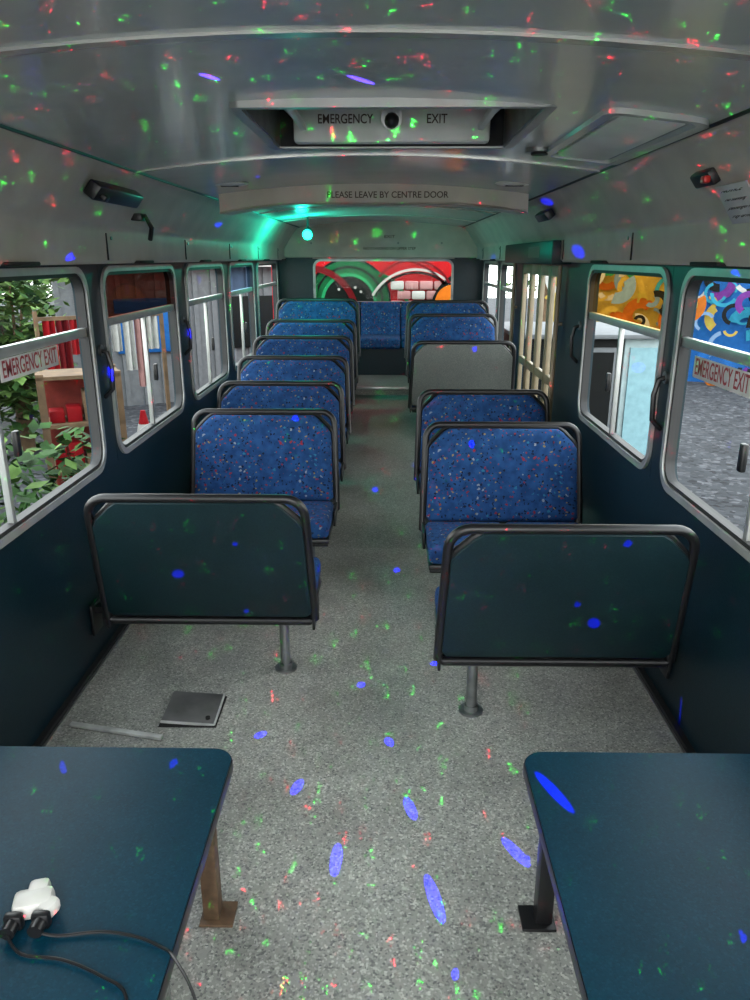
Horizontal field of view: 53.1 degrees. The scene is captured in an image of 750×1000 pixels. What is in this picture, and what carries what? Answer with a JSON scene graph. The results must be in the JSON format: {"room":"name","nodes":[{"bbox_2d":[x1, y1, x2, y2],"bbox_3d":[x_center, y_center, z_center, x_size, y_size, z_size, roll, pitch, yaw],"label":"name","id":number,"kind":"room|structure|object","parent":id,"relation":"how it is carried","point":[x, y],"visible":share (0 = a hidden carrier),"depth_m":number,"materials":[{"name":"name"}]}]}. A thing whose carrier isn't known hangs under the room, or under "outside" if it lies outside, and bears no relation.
{"room":"vehicle interior","nodes":[
{"label":"vehicle interior","id":0,"kind":"room"},
{"bbox_2d":[0,260,280,745],"bbox_3d":[-1.229,-0.645,4.306,0.050,2.220,9.950,0,18,1],"label":"wall","id":1,"kind":"structure","parent":0,"point":[48,583],"depth_m":2.99,"materials":[{"name":"teal laminate"}]},
{"bbox_2d":[0,265,106,549],"bbox_3d":[-1.251,-0.298,2.459,0.068,0.885,1.720,0,18,1],"label":"window","id":2,"kind":"structure","parent":1,"relation":"in","point":[15,526],"depth_m":2.95,"materials":[{"name":"grey metal"}]},
{"bbox_2d":[0,345,58,382],"bbox_3d":[-1.224,-0.489,2.670,0.004,0.075,0.450,0,18,1],"label":"sticker","id":3,"kind":"object","parent":2,"relation":"attached to","point":[20,365],"visible":1,"depth_m":2.64,"materials":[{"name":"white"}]},
{"bbox_2d":[32,624,130,746],"bbox_3d":[-1.233,1.047,2.252,0.040,0.027,5.000,0,18,1],"label":"baseboard","id":4,"kind":"structure","parent":1,"relation":"attached to","point":[61,714],"depth_m":3.07,"materials":[{"name":"black rubber"}]},
{"bbox_2d":[98,345,114,398],"bbox_3d":[-1.195,-0.572,3.352,0.064,0.243,0.050,0,18,1],"label":"handle","id":5,"kind":"object","parent":1,"relation":"attached to","point":[101,351],"visible":1,"depth_m":3.34,"materials":[{"name":"metal"}]},
{"bbox_2d":[97,263,184,459],"bbox_3d":[-1.224,-0.795,4.000,0.068,0.885,1.220,0,18,1],"label":"window","id":6,"kind":"structure","parent":1,"relation":"in","point":[128,292],"depth_m":3.96,"materials":[{"name":"grey metal"}]},
{"bbox_2d":[0,124,299,265],"bbox_3d":[-1.065,-1.623,4.487,0.262,0.380,9.000,0,18,1],"label":"panel","id":7,"kind":"object","parent":1,"relation":"attached to","point":[47,217],"visible":0.98,"depth_m":2.99,"materials":[{"name":"metal"}]},
{"bbox_2d":[83,179,142,207],"bbox_3d":[-1.028,-1.198,2.942,0.094,0.080,0.500,0,18,1],"label":"speaker","id":8,"kind":"object","parent":7,"relation":"attached to","point":[96,190],"visible":1,"depth_m":2.85},
{"bbox_2d":[131,213,153,240],"bbox_3d":[-1.068,-1.247,3.430,0.085,0.116,0.114,14,22,36],"label":"bracket","id":9,"kind":"object","parent":7,"relation":"attached to","point":[136,216],"visible":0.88,"depth_m":3.41,"materials":[{"name":"black metal"}]},
{"bbox_2d":[181,316,191,355],"bbox_3d":[-1.172,-1.022,4.683,0.064,0.243,0.050,0,18,1],"label":"handle","id":10,"kind":"object","parent":1,"relation":"attached to","point":[183,321],"visible":1,"depth_m":4.67,"materials":[{"name":"metal"}]},
{"bbox_2d":[183,262,229,403],"bbox_3d":[-1.201,-1.229,5.342,0.068,0.885,1.160,0,18,1],"label":"window","id":11,"kind":"structure","parent":1,"relation":"in","point":[220,296],"depth_m":5.43,"materials":[{"name":"grey metal"}]},
{"bbox_2d":[227,261,256,373],"bbox_3d":[-1.178,-1.641,6.617,0.068,0.885,1.160,0,18,1],"label":"window","id":12,"kind":"structure","parent":1,"relation":"in","point":[248,264],"depth_m":6.70,"materials":[{"name":"grey metal"}]},
{"bbox_2d":[255,261,278,344],"bbox_3d":[-1.156,-2.092,8.015,0.064,0.885,1.400,0,18,1],"label":"window","id":13,"kind":"structure","parent":1,"relation":"in","point":[274,283],"depth_m":8.24,"materials":[{"name":"grey metal"}]},
{"bbox_2d":[216,182,248,186],"bbox_3d":[-0.737,-1.603,3.804,0.196,0.028,0.112,0,18,1],"label":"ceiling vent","id":14,"kind":"object","parent":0,"point":[231,184],"depth_m":3.77,"materials":[{"name":"grey metal"}]},
{"bbox_2d":[45,375,682,999],"bbox_3d":[-0.014,0.151,4.542,2.480,0.560,9.950,0,18,1],"label":"floor","id":15,"kind":"structure","parent":0,"point":[378,839],"depth_m":2.67,"materials":[{"name":"carpet"}]},
{"bbox_2d":[69,721,162,739],"bbox_3d":[-0.975,0.867,2.820,0.380,0.012,0.022,4,18,12],"label":"trim","id":16,"kind":"structure","parent":15,"relation":"on","point":[80,725],"depth_m":2.81,"materials":[{"name":"metal"}]},
{"bbox_2d":[0,746,237,999],"bbox_3d":[-0.804,1.091,1.370,0.860,0.481,1.410,0,18,1],"label":"table","id":17,"kind":"object","parent":15,"relation":"on","point":[125,838],"visible":1,"depth_m":1.62,"materials":[{"name":"blue laminate"}]},
{"bbox_2d":[0,878,60,939],"bbox_3d":[-0.660,0.790,1.453,0.092,0.042,0.118,0,18,1],"label":"mains adaptor","id":18,"kind":"object","parent":17,"relation":"on","point":[39,903],"visible":1,"depth_m":1.44,"materials":[{"name":"white plastic"}]},
{"bbox_2d":[0,930,196,999],"bbox_3d":[-0.558,1.058,1.427,0.594,0.491,0.202,8,20,23],"label":"power cables","id":19,"kind":"object","parent":17,"relation":"on","point":[154,943],"visible":1,"depth_m":1.37,"materials":[{"name":"black rubber"}]},
{"bbox_2d":[158,691,226,727],"bbox_3d":[-0.713,0.818,2.946,0.220,0.034,0.210,0,18,1],"label":"plate","id":20,"kind":"object","parent":15,"relation":"on","point":[184,709],"visible":1,"depth_m":2.93,"materials":[{"name":"metal"}]},
{"bbox_2d":[83,493,320,673],"bbox_3d":[-0.724,0.301,3.186,1.000,0.868,0.617,0,18,1],"label":"seat","id":21,"kind":"object","parent":15,"relation":"on","point":[203,559],"visible":1,"depth_m":2.90,"materials":[{"name":"plastic"}]},
{"bbox_2d":[190,408,339,556],"bbox_3d":[-0.707,-0.026,4.201,1.000,0.868,0.617,0,18,1],"label":"seat","id":22,"kind":"object","parent":15,"relation":"on","point":[293,452],"visible":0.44,"depth_m":4.31,"materials":[{"name":"fabric"}]},
{"bbox_2d":[217,381,346,484],"bbox_3d":[-0.695,-0.294,4.870,1.000,0.868,0.617,0,18,1],"label":"seat","id":23,"kind":"object","parent":15,"relation":"on","point":[241,394],"visible":0.39,"depth_m":4.97,"materials":[{"name":"fabric"}]},
{"bbox_2d":[237,355,350,443],"bbox_3d":[-0.683,-0.591,5.531,1.000,0.868,0.617,0,18,1],"label":"seat","id":24,"kind":"object","parent":15,"relation":"on","point":[258,367],"visible":0.35,"depth_m":5.63,"materials":[{"name":"fabric"}]},
{"bbox_2d":[253,335,354,413],"bbox_3d":[-0.671,-0.888,6.192,1.000,0.868,0.617,0,18,1],"label":"seat","id":25,"kind":"object","parent":15,"relation":"on","point":[329,345],"visible":0.3,"depth_m":6.29,"materials":[{"name":"fabric"}]},
{"bbox_2d":[266,319,357,389],"bbox_3d":[-0.659,-1.184,6.853,1.000,0.868,0.617,0,18,1],"label":"seat","id":26,"kind":"object","parent":15,"relation":"on","point":[281,326],"visible":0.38,"depth_m":6.95,"materials":[{"name":"fabric"}]},
{"bbox_2d":[276,298,360,362],"bbox_3d":[-0.647,-1.551,7.491,1.000,0.868,0.617,0,18,1],"label":"seat","id":27,"kind":"object","parent":15,"relation":"on","point":[293,308],"visible":0.3,"depth_m":7.59,"materials":[{"name":"fabric"}]},
{"bbox_2d":[280,301,415,374],"bbox_3d":[0.060,-1.867,8.618,2.340,0.776,0.650,0,18,1],"label":"seat","id":28,"kind":"object","parent":15,"relation":"on","point":[382,349],"visible":0.34,"depth_m":8.47,"materials":[{"name":"blue fabric"}]},
{"bbox_2d":[356,386,408,388],"bbox_3d":[0.041,-1.143,7.642,0.600,0.027,0.035,0,18,1],"label":"trim","id":29,"kind":"structure","parent":15,"relation":"on","point":[357,387],"depth_m":7.62,"materials":[{"name":"metal"}]},
{"bbox_2d":[404,300,489,358],"bbox_3d":[0.765,-1.546,7.541,0.930,0.868,0.617,0,18,1],"label":"seat","id":30,"kind":"object","parent":15,"relation":"on","point":[421,306],"visible":0.25,"depth_m":7.64,"materials":[{"name":"fabric"}]},
{"bbox_2d":[406,313,497,382],"bbox_3d":[0.754,-1.261,6.950,0.930,0.868,0.617,0,18,1],"label":"seat","id":31,"kind":"object","parent":15,"relation":"on","point":[426,326],"visible":0.34,"depth_m":7.05,"materials":[{"name":"fabric"}]},
{"bbox_2d":[408,340,515,412],"bbox_3d":[0.744,-0.960,6.442,0.930,0.868,0.617,0,18,1],"label":"seat","id":32,"kind":"object","parent":15,"relation":"on","point":[437,364],"visible":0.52,"depth_m":6.12,"materials":[{"name":"grey plastic"}]},
{"bbox_2d":[414,389,549,493],"bbox_3d":[0.713,-0.207,4.664,0.930,0.868,0.617,0,18,1],"label":"seat","id":33,"kind":"object","parent":15,"relation":"on","point":[463,405],"visible":0.4,"depth_m":4.77,"materials":[{"name":"fabric"}]},
{"bbox_2d":[419,421,582,572],"bbox_3d":[0.698,0.086,3.855,0.930,0.868,0.617,0,18,1],"label":"seat","id":34,"kind":"object","parent":15,"relation":"on","point":[472,472],"visible":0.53,"depth_m":3.97,"materials":[{"name":"fabric"}]},
{"bbox_2d":[509,263,516,351],"bbox_3d":[1.179,-1.320,6.511,0.068,1.400,0.060,0,18,1],"label":"pole","id":35,"kind":"object","parent":15,"relation":"on","point":[514,264],"visible":0.52,"depth_m":6.39,"materials":[{"name":"metal"}]},
{"bbox_2d":[548,265,562,421],"bbox_3d":[1.150,-0.694,4.885,0.068,1.591,0.060,0,18,1],"label":"pole","id":36,"kind":"object","parent":15,"relation":"on","point":[557,323],"visible":0.55,"depth_m":4.76,"materials":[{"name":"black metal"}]},
{"bbox_2d":[433,524,699,717],"bbox_3d":[0.681,0.404,2.869,0.930,0.868,0.617,0,18,1],"label":"seat","id":37,"kind":"object","parent":15,"relation":"on","point":[537,595],"visible":1,"depth_m":2.58,"materials":[{"name":"plastic"}]},
{"bbox_2d":[518,752,749,999],"bbox_3d":[0.731,1.099,1.346,0.730,0.481,1.410,0,18,1],"label":"table","id":38,"kind":"object","parent":15,"relation":"on","point":[644,858],"visible":1,"depth_m":1.59,"materials":[{"name":"blue laminate"}]},
{"bbox_2d":[0,0,749,226],"bbox_3d":[-0.006,-1.912,4.375,2.480,0.290,9.000,0,18,1],"label":"ceiling","id":39,"kind":"structure","parent":0,"point":[148,106],"depth_m":1.65,"materials":[{"name":"laminate"}]},
{"bbox_2d":[302,217,312,239],"bbox_3d":[-0.623,-2.510,6.937,0.100,0.208,0.104,0,18,1],"label":"lamp","id":40,"kind":"object","parent":39,"relation":"attached to","point":[307,234],"visible":1,"depth_m":6.92,"materials":[{"name":"teal glass"}]},
{"bbox_2d":[132,154,604,173],"bbox_3d":[-0.031,-1.351,3.012,1.900,0.071,0.020,0,18,1],"label":"trim","id":41,"kind":"structure","parent":39,"relation":"attached to","point":[322,155],"depth_m":3.00,"materials":[{"name":"silver metal"}]},
{"bbox_2d":[219,184,528,214],"bbox_3d":[-0.004,-1.808,4.574,1.740,0.160,0.785,0,18,1],"label":"arch panel","id":42,"kind":"object","parent":39,"relation":"attached to","point":[232,203],"depth_m":4.21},
{"bbox_2d":[327,191,447,197],"bbox_3d":[0.072,-1.712,4.203,0.680,0.034,0.001,0,18,1],"label":"lettering","id":43,"kind":"object","parent":42,"relation":"attached to","point":[327,191],"visible":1,"depth_m":4.20,"materials":[{"name":"brown"}]},
{"bbox_2d":[0,29,749,60],"bbox_3d":[-0.059,-0.825,1.385,1.900,0.071,0.035,0,18,1],"label":"trim","id":44,"kind":"structure","parent":39,"relation":"attached to","point":[292,33],"depth_m":1.37,"materials":[{"name":"silver metal"}]},
{"bbox_2d":[257,206,495,214],"bbox_3d":[0.019,-2.279,5.885,1.900,0.071,0.016,0,18,1],"label":"trim","id":45,"kind":"structure","parent":39,"relation":"attached to","point":[325,206],"depth_m":5.88,"materials":[{"name":"silver metal"}]},
{"bbox_2d":[283,215,475,221],"bbox_3d":[0.043,-2.709,7.217,1.900,0.071,0.016,0,18,1],"label":"trim","id":46,"kind":"structure","parent":39,"relation":"attached to","point":[344,215],"depth_m":7.21,"materials":[{"name":"silver metal"}]},
{"bbox_2d":[229,97,556,149],"bbox_3d":[0.052,-1.241,2.294,0.860,0.208,0.800,0,18,1],"label":"hatch","id":47,"kind":"object","parent":39,"relation":"attached to","point":[292,123],"visible":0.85,"depth_m":2.58,"materials":[{"name":"metal"}]},
{"bbox_2d":[381,109,401,129],"bbox_3d":[0.057,-1.295,2.537,0.072,0.077,0.078,0,18,1],"label":"handle","id":48,"kind":"object","parent":47,"relation":"attached to","point":[391,119],"visible":0.94,"depth_m":2.52,"materials":[{"name":"metal"}]},
{"bbox_2d":[543,107,709,164],"bbox_3d":[0.735,-1.118,2.327,0.275,0.055,0.900,0,18,1],"label":"ceiling access panel","id":49,"kind":"object","parent":39,"relation":"attached to","point":[611,132],"depth_m":2.18,"materials":[{"name":"grey metal"}]},
{"bbox_2d":[279,221,482,339],"bbox_3d":[0.067,-2.354,8.884,2.380,1.820,0.145,0,18,1],"label":"wall","id":50,"kind":"structure","parent":0,"point":[347,240],"depth_m":8.64,"materials":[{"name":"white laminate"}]},
{"bbox_2d":[312,259,454,307],"bbox_3d":[0.098,-2.557,8.861,1.660,0.560,0.062,0,18,1],"label":"window","id":51,"kind":"structure","parent":50,"relation":"in","point":[314,261],"depth_m":8.76,"materials":[{"name":"multicoloured glass"}]},
{"bbox_2d":[363,247,415,249],"bbox_3d":[0.167,-2.895,8.633,0.600,0.030,0.001,0,18,1],"label":"lettering","id":52,"kind":"object","parent":50,"relation":"attached to","point":[365,248],"visible":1,"depth_m":8.63,"materials":[{"name":"brown paint"}]},
{"bbox_2d":[495,181,528,186],"bbox_3d":[0.703,-1.596,3.781,0.196,0.028,0.112,0,18,1],"label":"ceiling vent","id":53,"kind":"object","parent":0,"point":[504,183],"depth_m":3.75,"materials":[{"name":"grey metal"}]},
{"bbox_2d":[525,147,547,155],"bbox_3d":[0.583,-1.236,2.660,0.100,0.022,0.100,0,18,1],"label":"ceiling vent","id":54,"kind":"object","parent":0,"point":[534,151],"depth_m":2.64,"materials":[{"name":"black metal"}]},
{"bbox_2d":[481,260,749,753],"bbox_3d":[1.201,-0.632,4.268,0.050,2.220,9.950,0,18,1],"label":"wall","id":55,"kind":"structure","parent":0,"point":[706,690],"depth_m":2.80,"materials":[{"name":"teal laminate"}]},
{"bbox_2d":[482,261,499,318],"bbox_3d":[1.262,-2.143,8.114,0.064,0.850,1.200,0,18,1],"label":"window","id":56,"kind":"structure","parent":55,"relation":"in","point":[487,264],"depth_m":8.49,"materials":[{"name":"grey metal"}]},
{"bbox_2d":[498,261,516,342],"bbox_3d":[1.242,-1.774,6.973,0.064,0.850,0.900,0,18,1],"label":"window","id":57,"kind":"structure","parent":55,"relation":"in","point":[503,271],"depth_m":7.33,"materials":[{"name":"grey metal"}]},
{"bbox_2d":[516,264,557,403],"bbox_3d":[1.217,-0.935,5.694,0.035,1.640,1.430,0,18,1],"label":"door","id":58,"kind":"structure","parent":55,"relation":"in","point":[543,270],"depth_m":5.60,"materials":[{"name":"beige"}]},
{"bbox_2d":[505,240,571,264],"bbox_3d":[1.130,-1.763,5.360,0.127,0.140,1.880,0,18,1],"label":"box","id":59,"kind":"object","parent":55,"relation":"attached to","point":[543,252],"visible":0.88,"depth_m":4.93,"materials":[{"name":"metal"}]},
{"bbox_2d":[569,321,581,363],"bbox_3d":[1.154,-0.909,4.332,0.064,0.243,0.050,0,18,1],"label":"handle","id":60,"kind":"object","parent":55,"relation":"attached to","point":[578,326],"visible":1,"depth_m":4.32,"materials":[{"name":"metal"}]},
{"bbox_2d":[462,108,749,266],"bbox_3d":[1.053,-1.612,4.453,0.262,0.380,9.000,0,18,1],"label":"panel","id":61,"kind":"object","parent":55,"relation":"attached to","point":[646,208],"visible":0.69,"depth_m":2.79,"materials":[{"name":"metal"}]},
{"bbox_2d":[535,208,554,221],"bbox_3d":[0.971,-1.628,4.292,0.064,0.064,0.300,0,18,1],"label":"speaker","id":62,"kind":"object","parent":61,"relation":"attached to","point":[545,215],"visible":1,"depth_m":4.18},
{"bbox_2d":[690,167,720,188],"bbox_3d":[0.980,-0.957,2.215,0.070,0.060,0.145,0,18,1],"label":"cove buzzer","id":63,"kind":"object","parent":61,"relation":"attached to","point":[706,177],"visible":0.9,"depth_m":2.17,"materials":[{"name":"plastic"}]},
{"bbox_2d":[715,180,749,223],"bbox_3d":[1.020,-0.831,2.100,0.068,0.102,0.200,0,18,1],"label":"sticker","id":64,"kind":"object","parent":61,"relation":"attached to","point":[735,197],"visible":1,"depth_m":2.11,"materials":[{"name":"white paper"}]},
{"bbox_2d":[577,264,673,476],"bbox_3d":[1.182,-0.691,3.619,0.068,0.850,1.250,0,18,1],"label":"window","id":65,"kind":"structure","parent":55,"relation":"in","point":[634,298],"depth_m":3.57,"materials":[{"name":"grey metal"}]},
{"bbox_2d":[649,371,668,430],"bbox_3d":[1.130,-0.393,2.996,0.064,0.243,0.050,0,18,1],"label":"handle","id":66,"kind":"object","parent":55,"relation":"attached to","point":[665,377],"visible":1,"depth_m":2.98,"materials":[{"name":"metal"}]},
{"bbox_2d":[632,667,695,752],"bbox_3d":[1.123,1.059,2.214,0.040,0.027,5.000,0,18,1],"label":"baseboard","id":67,"kind":"structure","parent":55,"relation":"attached to","point":[667,716],"depth_m":2.92,"materials":[{"name":"black rubber"}]},
{"bbox_2d":[659,266,749,562],"bbox_3d":[1.157,-0.234,2.206,0.068,0.850,1.480,0,18,1],"label":"window","id":68,"kind":"structure","parent":55,"relation":"in","point":[684,341],"depth_m":2.76,"materials":[{"name":"grey metal"}]},
{"bbox_2d":[692,356,749,398],"bbox_3d":[1.140,-0.411,2.475,0.004,0.075,0.450,0,18,1],"label":"sticker","id":69,"kind":"object","parent":68,"relation":"attached to","point":[734,380],"visible":1,"depth_m":2.45,"materials":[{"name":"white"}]},
{"label":"outside","id":70,"kind":"structure","parent":0,"visible":0},
{"bbox_2d":[0,297,749,531],"bbox_3d":[0.205,-3.047,17.405,80.000,0.001,65.000,0,18,1],"label":"ground","id":71,"kind":"structure","parent":70,"point":[715,420],"depth_m":10.40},
{"bbox_2d":[0,437,13,526],"bbox_3d":[-3.133,-0.131,5.430,0.927,1.812,0.939,0,18,1],"label":"potted plant","id":72,"kind":"object","parent":71,"relation":"on","point":[5,438],"visible":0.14,"depth_m":5.67,"materials":[{"name":"green plant"}]},
{"bbox_2d":[0,282,48,417],"bbox_3d":[-6.534,-3.083,10.817,3.345,4.368,3.799,-10,20,-28],"label":"tree","id":73,"kind":"object","parent":71,"relation":"on","point":[46,307],"visible":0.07,"depth_m":10.75,"materials":[{"name":"green plant"}]},
{"bbox_2d":[0,450,60,525],"bbox_3d":[-1.982,0.498,3.837,0.931,1.593,0.939,0,18,1],"label":"potted plant","id":74,"kind":"object","parent":71,"relation":"on","point":[25,497],"visible":0.12,"depth_m":3.76,"materials":[{"name":"green plant"}]},
{"bbox_2d":[2,279,60,367],"bbox_3d":[-6.776,-4.728,15.992,3.772,4.078,3.126,0,18,1],"label":"tree","id":75,"kind":"object","parent":71,"relation":"on","point":[31,282],"visible":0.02,"depth_m":15.73,"materials":[{"name":"green plant"}]},
{"bbox_2d":[0,278,81,451],"bbox_3d":[-4.669,-1.956,9.652,2.373,2.868,2.055,0,18,1],"label":"tree","id":76,"kind":"object","parent":71,"relation":"on","point":[19,393],"visible":0.47,"depth_m":9.36,"materials":[{"name":"green plant"}]},
{"bbox_2d":[0,419,124,516],"bbox_3d":[-1.927,0.262,4.707,0.952,1.508,0.979,0,18,1],"label":"potted plant","id":77,"kind":"object","parent":71,"relation":"on","point":[73,466],"visible":0.16,"depth_m":4.51,"materials":[{"name":"green plant"}]},
{"bbox_2d":[35,364,126,485],"bbox_3d":[-2.529,-0.371,6.598,0.660,1.550,0.460,-8,19,-23],"label":"shelf","id":78,"kind":"object","parent":71,"relation":"on","point":[60,392],"visible":0.28,"depth_m":6.38,"materials":[{"name":"brown wood"}]},
{"bbox_2d":[32,312,170,410],"bbox_3d":[-3.090,-1.242,8.724,1.440,1.900,0.060,-13,22,-35],"label":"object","id":79,"kind":"object","parent":71,"relation":"on","point":[65,352],"visible":0.42,"depth_m":8.70,"materials":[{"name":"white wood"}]},
{"bbox_2d":[137,410,148,431],"bbox_3d":[-3.120,-0.966,10.148,0.340,0.500,0.340,0,18,1],"label":"traffic cone","id":80,"kind":"object","parent":71,"relation":"on","point":[143,420],"visible":0.31,"depth_m":10.06,"materials":[{"name":"red plastic"}]},
{"bbox_2d":[51,265,273,405],"bbox_3d":[-2.959,-3.006,13.374,5.200,2.400,0.600,-9,20,-26],"label":"building","id":81,"kind":"structure","parent":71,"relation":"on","point":[201,282],"depth_m":13.21,"materials":[{"name":"grey paint"}]},
{"bbox_2d":[271,261,450,318],"bbox_3d":[0.011,-2.442,10.083,2.750,3.350,0.312,0,18,1],"label":"wall","id":82,"kind":"structure","parent":71,"relation":"on","point":[357,280],"depth_m":9.85,"materials":[{"name":"red paint"}]},
{"bbox_2d":[506,274,547,321],"bbox_3d":[5.853,-8.471,25.304,3.742,5.474,4.318,0,18,1],"label":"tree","id":83,"kind":"object","parent":71,"relation":"on","point":[507,284],"visible":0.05,"depth_m":26.01,"materials":[{"name":"green plant"}]},
{"bbox_2d":[504,322,658,455],"bbox_3d":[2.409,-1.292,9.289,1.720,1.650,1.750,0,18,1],"label":"building","id":84,"kind":"structure","parent":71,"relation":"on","point":[639,354],"depth_m":8.44,"materials":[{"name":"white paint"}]},
{"bbox_2d":[545,276,749,385],"bbox_3d":[9.067,-3.678,13.681,12.109,3.603,0.868,9,20,25],"label":"container","id":85,"kind":"object","parent":71,"relation":"on","point":[722,318],"visible":0.1,"depth_m":14.93,"materials":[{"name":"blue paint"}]}
]}

